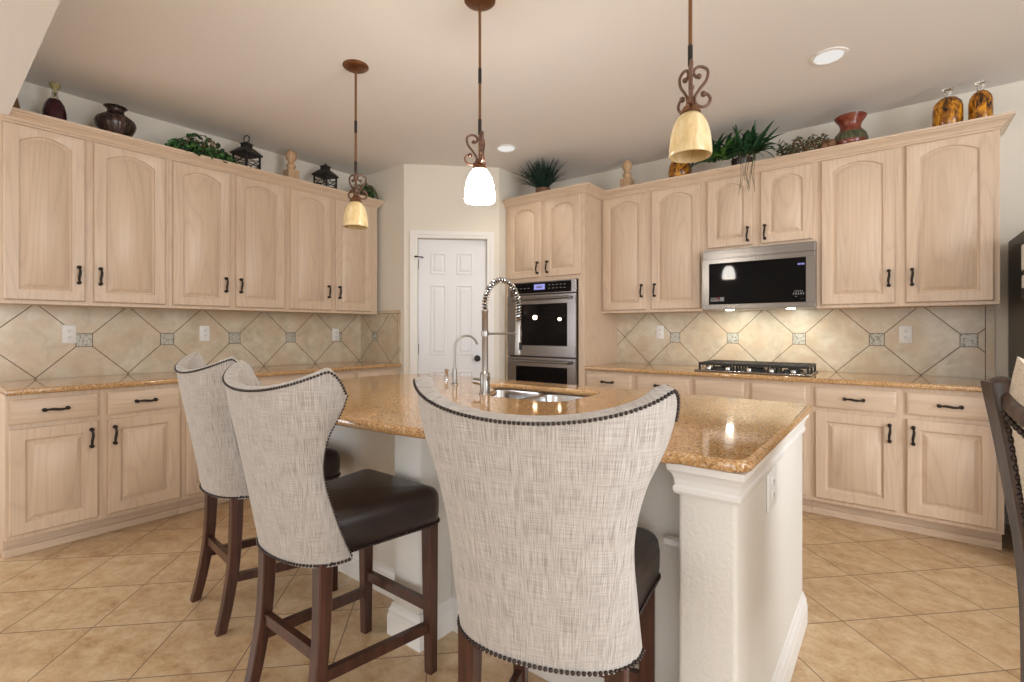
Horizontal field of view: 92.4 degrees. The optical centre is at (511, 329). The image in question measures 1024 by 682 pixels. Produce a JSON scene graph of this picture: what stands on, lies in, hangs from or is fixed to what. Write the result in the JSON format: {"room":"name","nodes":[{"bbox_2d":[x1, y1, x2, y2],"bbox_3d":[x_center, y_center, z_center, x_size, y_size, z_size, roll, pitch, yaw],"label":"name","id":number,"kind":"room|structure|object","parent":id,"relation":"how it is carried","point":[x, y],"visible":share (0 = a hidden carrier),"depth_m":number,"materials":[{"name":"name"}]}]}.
{"room":"kitchen","nodes":[
{"label":"kitchen","id":0,"kind":"room"},
{"bbox_2d":[0,82,360,381],"bbox_3d":[-2.359,-0.164,4.073,0.120,2.785,2.735,0,0,38],"label":"wall","id":1,"kind":"structure","parent":0,"point":[31,97],"depth_m":3.62,"materials":[{"name":"beige paint"}]},
{"bbox_2d":[62,325,75,342],"bbox_3d":[-2.918,0.028,3.235,0.010,0.120,0.072,0,0,38],"label":"outlet","id":2,"kind":"object","parent":1,"relation":"attached to","point":[68,331],"visible":1,"depth_m":3.23,"materials":[{"name":"white plastic"}]},
{"bbox_2d":[0,120,168,308],"bbox_3d":[-2.745,-0.687,3.165,0.381,1.070,0.825,0,0,38],"label":"upper cabinet","id":3,"kind":"object","parent":1,"relation":"attached to","point":[84,223],"visible":1,"depth_m":3.02,"materials":[{"name":"brown wood"}]},
{"bbox_2d":[13,98,19,108],"bbox_3d":[-2.926,-1.305,2.851,0.100,0.165,0.100,0,0,38],"label":"clay pot","id":4,"kind":"object","parent":3,"relation":"on","point":[16,104],"visible":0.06,"depth_m":2.86,"materials":[{"name":"ceramic"}]},
{"bbox_2d":[42,82,66,119],"bbox_3d":[-2.803,-1.370,3.009,0.115,0.295,0.115,0,0,38],"label":"glass bottle","id":5,"kind":"object","parent":3,"relation":"on","point":[53,107],"visible":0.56,"depth_m":2.98,"materials":[{"name":"glass"}]},
{"bbox_2d":[94,103,136,136],"bbox_3d":[-2.621,-1.347,3.244,0.224,0.250,0.221,0,0,38],"label":"ribbed vase","id":6,"kind":"object","parent":3,"relation":"on","point":[114,120],"visible":0.84,"depth_m":3.18,"materials":[{"name":"brown ceramic"}]},
{"bbox_2d":[0,305,360,380],"bbox_3d":[-2.345,0.071,3.986,0.008,0.486,2.615,0,0,38],"label":"backsplash","id":7,"kind":"structure","parent":1,"relation":"attached to","point":[109,341],"depth_m":3.61,"materials":[{"name":"beige tile"}]},
{"bbox_2d":[199,326,209,340],"bbox_3d":[-2.424,0.028,3.870,0.010,0.120,0.072,0,0,38],"label":"outlet","id":8,"kind":"object","parent":1,"relation":"attached to","point":[204,331],"visible":1,"depth_m":3.87,"materials":[{"name":"white plastic"}]},
{"bbox_2d":[160,159,286,311],"bbox_3d":[-2.233,-0.687,3.824,0.381,1.070,0.841,0,0,38],"label":"upper cabinet","id":9,"kind":"object","parent":1,"relation":"attached to","point":[227,233],"visible":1,"depth_m":3.69,"materials":[{"name":"brown wood"}]},
{"bbox_2d":[164,133,237,163],"bbox_3d":[-2.282,-1.331,3.615,0.284,0.218,0.519,0,0,38],"label":"ivy plant","id":10,"kind":"object","parent":9,"relation":"on","point":[193,146],"visible":0.74,"depth_m":3.56,"materials":[{"name":"green plant"}]},
{"bbox_2d":[230,135,262,169],"bbox_3d":[-2.110,-1.385,3.901,0.168,0.324,0.168,0,0,18],"label":"lantern","id":11,"kind":"object","parent":9,"relation":"on","point":[246,151],"visible":0.62,"depth_m":3.87,"materials":[{"name":"black metal"}]},
{"bbox_2d":[277,187,376,314],"bbox_3d":[-1.697,-0.687,4.512,0.381,1.070,0.902,0,0,38],"label":"upper cabinet","id":12,"kind":"object","parent":1,"relation":"attached to","point":[332,267],"visible":0.89,"depth_m":4.34,"materials":[{"name":"brown wood"}]},
{"bbox_2d":[0,107,384,208],"bbox_3d":[-2.190,-1.220,3.877,0.383,0.072,2.630,0,0,38],"label":"trim","id":13,"kind":"structure","parent":12,"relation":"attached to","point":[18,116],"depth_m":3.36,"materials":[{"name":"brown wood"}]},
{"bbox_2d":[283,150,298,178],"bbox_3d":[-1.886,-1.377,4.189,0.098,0.310,0.098,0,0,38],"label":"finial","id":14,"kind":"object","parent":12,"relation":"on","point":[291,157],"visible":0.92,"depth_m":4.16,"materials":[{"name":"brown wood"}]},
{"bbox_2d":[311,163,338,188],"bbox_3d":[-1.690,-1.364,4.442,0.168,0.283,0.168,0,0,18],"label":"lantern","id":15,"kind":"object","parent":12,"relation":"on","point":[324,173],"visible":0.63,"depth_m":4.41,"materials":[{"name":"black metal"}]},
{"bbox_2d":[352,182,377,198],"bbox_3d":[-1.429,-1.330,4.730,0.241,0.215,0.341,0,0,38],"label":"ivy plant","id":16,"kind":"object","parent":12,"relation":"on","point":[369,189],"visible":0.49,"depth_m":4.71,"materials":[{"name":"green plant"}]},
{"bbox_2d":[332,329,338,340],"bbox_3d":[-1.717,0.048,4.780,0.010,0.120,0.072,0,0,38],"label":"outlet","id":17,"kind":"object","parent":1,"relation":"attached to","point":[335,332],"visible":1,"depth_m":4.78,"materials":[{"name":"white plastic"}]},
{"bbox_2d":[361,164,403,373],"bbox_3d":[-1.250,-0.164,4.854,0.672,2.785,0.100,0,0,38],"label":"wall","id":18,"kind":"structure","parent":0,"point":[388,184],"depth_m":4.72,"materials":[{"name":"beige paint"}]},
{"bbox_2d":[361,310,400,362],"bbox_3d":[-1.297,0.063,4.822,0.622,0.503,0.008,0,0,38],"label":"backsplash","id":19,"kind":"structure","parent":18,"relation":"attached to","point":[381,331],"depth_m":4.80,"materials":[{"name":"beige tile"}]},
{"bbox_2d":[410,230,493,378],"bbox_3d":[-0.564,0.147,4.651,0.791,2.162,0.021,0,0,-7],"label":"door frame","id":20,"kind":"structure","parent":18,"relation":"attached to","point":[414,234],"depth_m":4.62,"materials":[{"name":"white wood"}]},
{"bbox_2d":[414,239,485,377],"bbox_3d":[-0.583,0.180,4.665,0.677,2.080,0.117,0,0,-7],"label":"door","id":21,"kind":"structure","parent":20,"relation":"in","point":[451,273],"depth_m":4.69,"materials":[{"name":"white wood"}]},
{"bbox_2d":[404,164,498,378],"bbox_3d":[-0.576,-0.164,4.710,0.897,2.785,0.100,0,0,-7],"label":"wall","id":22,"kind":"structure","parent":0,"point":[434,195],"depth_m":4.65,"materials":[{"name":"beige paint"}]},
{"bbox_2d":[0,498,1019,681],"bbox_3d":[-0.364,1.288,0.916,8.300,0.120,8.200,0,0,38],"label":"floor","id":23,"kind":"structure","parent":0,"point":[885,604],"depth_m":2.12,"materials":[{"name":"tile"}]},
{"bbox_2d":[0,383,181,558],"bbox_3d":[-2.635,0.787,3.072,0.663,0.882,0.812,0,0,38],"label":"base cabinet","id":24,"kind":"object","parent":23,"relation":"on","point":[82,464],"visible":0.99,"depth_m":2.83,"materials":[{"name":"brown wood"}]},
{"bbox_2d":[178,374,304,513],"bbox_3d":[-2.123,0.787,3.731,0.663,0.882,0.855,0,0,38],"label":"base cabinet","id":25,"kind":"object","parent":23,"relation":"on","point":[193,498],"visible":0.03,"depth_m":3.27,"materials":[{"name":"brown wood"}]},
{"bbox_2d":[174,352,340,636],"bbox_3d":[-1.168,0.666,2.258,0.588,1.124,0.622,0,0,43],"label":"bar stool","id":26,"kind":"object","parent":23,"relation":"on","point":[202,388],"visible":0.68,"depth_m":2.01,"materials":[{"name":"fabric"}]},
{"bbox_2d":[222,360,439,681],"bbox_3d":[-0.606,0.666,1.674,0.588,1.124,0.622,0,0,38],"label":"bar stool","id":27,"kind":"object","parent":23,"relation":"on","point":[283,430],"visible":1,"depth_m":1.48,"materials":[{"name":"fabric"}]},
{"bbox_2d":[305,367,398,378],"bbox_3d":[-1.573,0.787,4.438,0.663,0.882,0.934,0,0,38],"label":"base cabinet","id":28,"kind":"object","parent":23,"relation":"on","point":[390,370],"visible":0.09,"depth_m":4.34,"materials":[{"name":"brown wood"}]},
{"bbox_2d":[0,361,401,395],"bbox_3d":[-2.091,0.330,3.783,0.641,0.032,2.604,0,0,38],"label":"countertop","id":29,"kind":"structure","parent":28,"relation":"on","point":[21,387],"depth_m":3.12,"materials":[{"name":"stone"}]},
{"bbox_2d":[413,375,680,681],"bbox_3d":[0.112,0.666,1.214,0.588,1.124,0.622,0,0,21],"label":"bar stool","id":30,"kind":"object","parent":23,"relation":"on","point":[554,570],"visible":1,"depth_m":0.97,"materials":[{"name":"fabric"}]},
{"bbox_2d":[506,193,616,385],"bbox_3d":[0.461,0.003,4.744,0.875,2.450,0.692,0,0,38],"label":"tall cabinet","id":31,"kind":"object","parent":23,"relation":"on","point":[559,238],"visible":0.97,"depth_m":4.43,"materials":[{"name":"brown wood"}]},
{"bbox_2d":[514,157,567,192],"bbox_3d":[0.255,-1.433,4.564,0.517,0.421,0.514,0,0,2],"label":"grass plant","id":32,"kind":"object","parent":31,"relation":"on","point":[542,179],"visible":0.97,"depth_m":4.52,"materials":[{"name":"plant"}]},
{"bbox_2d":[507,279,578,384],"bbox_3d":[0.417,0.190,4.706,0.757,1.272,0.647,0,0,38],"label":"double oven","id":33,"kind":"object","parent":31,"relation":"in","point":[549,311],"visible":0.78,"depth_m":4.62,"materials":[{"name":"metal"}]},
{"bbox_2d":[325,389,808,681],"bbox_3d":[-0.068,0.787,2.380,2.472,0.882,1.161,0,0,38],"label":"kitchen island","id":34,"kind":"object","parent":23,"relation":"on","point":[731,605],"visible":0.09,"depth_m":1.48,"materials":[{"name":"white paint"}]},
{"bbox_2d":[336,368,812,472],"bbox_3d":[-0.157,0.295,2.297,2.532,0.102,1.426,0,0,38],"label":"island countertop","id":35,"kind":"structure","parent":34,"relation":"on","point":[725,434],"depth_m":1.89,"materials":[{"name":"stone"}]},
{"bbox_2d":[451,335,477,384],"bbox_3d":[-0.280,0.171,2.871,0.176,0.286,0.063,0,0,-32],"label":"tap","id":36,"kind":"object","parent":35,"relation":"on","point":[454,370],"visible":1,"depth_m":2.82,"materials":[{"name":"silver metal"}]},
{"bbox_2d":[472,277,521,394],"bbox_3d":[-0.067,0.024,2.486,0.259,0.580,0.119,0,0,-38],"label":"faucet","id":37,"kind":"object","parent":35,"relation":"on","point":[483,381],"visible":1,"depth_m":2.41,"materials":[{"name":"silver metal"}]},
{"bbox_2d":[495,389,582,401],"bbox_3d":[0.060,0.465,2.507,0.691,0.231,0.470,0,0,38],"label":"sink","id":38,"kind":"object","parent":35,"relation":"in","point":[515,394],"visible":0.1,"depth_m":2.65,"materials":[{"name":"metal"}]},
{"bbox_2d":[767,465,776,512],"bbox_3d":[0.809,0.492,1.524,0.010,0.120,0.128,0,0,38],"label":"outlet","id":39,"kind":"object","parent":34,"relation":"attached to","point":[772,474],"visible":0.94,"depth_m":1.51,"materials":[{"name":"white plastic"}]},
{"bbox_2d":[586,370,691,394],"bbox_3d":[1.172,0.787,4.208,0.902,0.882,0.663,0,0,38],"label":"base cabinet","id":40,"kind":"object","parent":23,"relation":"on","point":[682,384],"visible":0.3,"depth_m":3.99,"materials":[{"name":"brown wood"}]},
{"bbox_2d":[692,376,811,512],"bbox_3d":[1.834,0.787,3.693,0.773,0.882,0.663,0,0,38],"label":"base cabinet","id":41,"kind":"object","parent":23,"relation":"on","point":[769,390],"visible":0.12,"depth_m":3.36,"materials":[{"name":"brown wood"}]},
{"bbox_2d":[811,383,1003,549],"bbox_3d":[2.499,0.787,3.176,0.909,0.882,0.663,0,0,38],"label":"base cabinet","id":42,"kind":"object","parent":23,"relation":"on","point":[919,461],"visible":0.98,"depth_m":2.93,"materials":[{"name":"brown wood"}]},
{"bbox_2d":[585,362,988,391],"bbox_3d":[1.853,0.330,3.687,2.610,0.032,0.641,0,0,38],"label":"countertop","id":43,"kind":"structure","parent":42,"relation":"on","point":[863,379],"depth_m":3.28,"materials":[{"name":"stone"}]},
{"bbox_2d":[694,360,817,376],"bbox_3d":[1.829,0.281,3.689,0.760,0.065,0.470,0,0,38],"label":"cooktop","id":44,"kind":"object","parent":43,"relation":"in","point":[726,366],"visible":1,"depth_m":3.60,"materials":[{"name":"metal"}]},
{"bbox_2d":[980,356,1023,681],"bbox_3d":[1.312,0.645,0.846,0.580,1.167,0.560,0,0,18],"label":"dining chair","id":45,"kind":"object","parent":23,"relation":"on","point":[1003,396],"visible":1,"depth_m":1.12,"materials":[{"name":"brown wood"}]},
{"bbox_2d":[1008,231,1023,521],"bbox_3d":[3.181,0.328,2.435,0.900,1.760,0.911,0,0,38],"label":"refrigerator","id":46,"kind":"object","parent":23,"relation":"on","point":[1015,303],"visible":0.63,"depth_m":2.89,"materials":[{"name":"metal"}]},
{"bbox_2d":[1021,244,1023,270],"bbox_3d":[2.785,-0.402,2.661,0.001,0.140,0.220,0,0,38],"label":"paper note","id":47,"kind":"object","parent":46,"relation":"attached to","point":[1022,246],"visible":1,"depth_m":2.72,"materials":[{"name":"beige paper"}]},
{"bbox_2d":[0,0,1023,182],"bbox_3d":[-0.364,-1.444,0.916,8.300,0.465,8.200,0,0,38],"label":"ceiling","id":48,"kind":"structure","parent":0,"point":[591,85],"depth_m":2.90,"materials":[{"name":"white paint"}]},
{"bbox_2d":[342,59,368,229],"bbox_3d":[-0.922,-1.081,2.896,0.149,0.952,0.148,0,0,-37],"label":"pendant lamp","id":49,"kind":"object","parent":48,"relation":"hanging from","point":[355,217],"visible":1,"depth_m":2.87,"materials":[{"name":"bronze"},{"name":"frosted glass"}]},
{"bbox_2d":[464,0,495,204],"bbox_3d":[-0.152,-1.081,2.316,0.149,0.952,0.148,0,0,0],"label":"pendant lamp","id":50,"kind":"object","parent":48,"relation":"hanging from","point":[479,189],"visible":1,"depth_m":2.30,"materials":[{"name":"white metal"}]},
{"bbox_2d":[495,144,516,152],"bbox_3d":[-0.049,-1.552,4.205,0.190,0.007,0.190,0,0,38],"label":"recessed light","id":51,"kind":"object","parent":48,"relation":"in","point":[504,148],"visible":1,"depth_m":4.20,"materials":[{"name":"white glass"}]},
{"bbox_2d":[669,0,711,162],"bbox_3d":[0.623,-1.081,1.714,0.149,0.952,0.148,0,0,0],"label":"pendant lamp","id":52,"kind":"object","parent":48,"relation":"hanging from","point":[690,139],"visible":1,"depth_m":1.69,"materials":[{"name":"bronze"},{"name":"cream frosted glass"}]},
{"bbox_2d":[810,47,848,65],"bbox_3d":[1.803,-1.552,2.790,0.190,0.007,0.190,0,0,38],"label":"recessed light","id":53,"kind":"object","parent":48,"relation":"in","point":[832,55],"visible":1,"depth_m":2.79,"materials":[{"name":"white glass"}]},
{"bbox_2d":[499,168,535,379],"bbox_3d":[0.061,-0.164,5.032,0.100,2.785,0.734,0,0,38],"label":"wall","id":54,"kind":"structure","parent":0,"point":[509,186],"depth_m":4.77,"materials":[{"name":"beige paint"}]},
{"bbox_2d":[549,80,1023,504],"bbox_3d":[2.800,-0.164,3.432,6.390,2.785,0.100,0,0,38],"label":"wall","id":55,"kind":"structure","parent":0,"point":[1009,97],"depth_m":3.14,"materials":[{"name":"beige paint"}]},
{"bbox_2d":[602,183,714,313],"bbox_3d":[1.261,-0.687,4.321,0.903,1.070,0.381,0,0,38],"label":"upper cabinet","id":56,"kind":"object","parent":55,"relation":"attached to","point":[652,242],"visible":1,"depth_m":4.17,"materials":[{"name":"brown wood"}]},
{"bbox_2d":[620,160,633,186],"bbox_3d":[1.041,-1.377,4.435,0.098,0.310,0.098,0,0,38],"label":"finial","id":57,"kind":"object","parent":56,"relation":"on","point":[627,165],"visible":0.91,"depth_m":4.40,"materials":[{"name":"brown wood"}]},
{"bbox_2d":[668,162,693,177],"bbox_3d":[1.411,-1.361,4.121,0.191,0.277,0.191,0,0,-12],"label":"vase","id":58,"kind":"object","parent":56,"relation":"on","point":[675,169],"visible":0.28,"depth_m":4.05,"materials":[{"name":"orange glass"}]},
{"bbox_2d":[656,326,663,338],"bbox_3d":[1.351,0.022,4.479,0.072,0.120,0.010,0,0,38],"label":"outlet","id":59,"kind":"object","parent":55,"relation":"attached to","point":[659,329],"visible":1,"depth_m":4.48,"materials":[{"name":"white plastic"}]},
{"bbox_2d":[703,162,816,250],"bbox_3d":[1.925,-0.921,3.805,0.778,0.601,0.381,0,0,38],"label":"upper cabinet","id":60,"kind":"object","parent":55,"relation":"attached to","point":[782,208],"visible":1,"depth_m":3.66,"materials":[{"name":"brown wood"}]},
{"bbox_2d":[681,121,783,191],"bbox_3d":[1.645,-1.286,3.731,0.730,0.573,0.407,0,0,18],"label":"dracaena plant","id":61,"kind":"object","parent":60,"relation":"on","point":[749,144],"visible":0.9,"depth_m":3.66,"materials":[{"name":"green plant"}]},
{"bbox_2d":[702,241,817,311],"bbox_3d":[1.919,-0.384,3.777,0.757,0.467,0.424,0,0,38],"label":"microwave","id":62,"kind":"object","parent":60,"relation":"attached to","point":[778,276],"visible":1,"depth_m":3.59,"materials":[{"name":"metal"}]},
{"bbox_2d":[776,133,836,156],"bbox_3d":[2.091,-1.304,3.498,0.374,0.141,0.185,0,0,38],"label":"vine","id":63,"kind":"object","parent":60,"relation":"on","point":[830,142],"visible":0.77,"depth_m":3.48,"materials":[{"name":"green plant"}]},
{"bbox_2d":[617,305,994,378],"bbox_3d":[2.051,0.076,3.946,2.626,0.476,0.008,0,0,38],"label":"backsplash","id":64,"kind":"structure","parent":55,"relation":"attached to","point":[946,341],"depth_m":3.69,"materials":[{"name":"beige tile"}]},
{"bbox_2d":[899,326,911,342],"bbox_3d":[2.732,0.032,3.405,0.072,0.120,0.010,0,0,38],"label":"outlet","id":65,"kind":"object","parent":55,"relation":"attached to","point":[905,332],"visible":1,"depth_m":3.40,"materials":[{"name":"white plastic"}]},
{"bbox_2d":[817,129,999,309],"bbox_3d":[2.597,-0.687,3.283,0.921,1.070,0.381,0,0,38],"label":"upper cabinet","id":66,"kind":"object","parent":55,"relation":"attached to","point":[916,225],"visible":1,"depth_m":3.13,"materials":[{"name":"brown wood"}]},
{"bbox_2d":[502,111,1015,207],"bbox_3d":[1.485,-1.220,3.882,3.602,0.072,0.387,0,0,31],"label":"trim","id":67,"kind":"structure","parent":66,"relation":"attached to","point":[1001,121],"depth_m":3.53,"materials":[{"name":"brown wood"}]},
{"bbox_2d":[834,111,868,144],"bbox_3d":[2.343,-1.348,3.397,0.206,0.252,0.206,0,0,38],"label":"glazed pot","id":68,"kind":"object","parent":66,"relation":"on","point":[850,123],"visible":0.73,"depth_m":3.33,"materials":[{"name":"red ceramic"}]},
{"bbox_2d":[932,87,963,126],"bbox_3d":[2.728,-1.367,3.072,0.148,0.290,0.148,0,0,38],"label":"decorative bottle","id":69,"kind":"object","parent":66,"relation":"on","point":[949,109],"visible":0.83,"depth_m":3.02,"materials":[{"name":"orange glass"}]},
{"bbox_2d":[968,80,992,119],"bbox_3d":[2.846,-1.365,2.981,0.112,0.285,0.112,0,0,38],"label":"decorative bottle","id":70,"kind":"object","parent":66,"relation":"on","point":[980,104],"visible":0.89,"depth_m":2.95,"materials":[{"name":"orange glass"}]},
{"bbox_2d":[1004,505,1009,524],"bbox_3d":[4.155,1.171,2.306,2.670,0.115,0.014,0,0,38],"label":"baseboard","id":71,"kind":"structure","parent":55,"relation":"attached to","point":[1005,508],"depth_m":3.10,"materials":[{"name":"white"}]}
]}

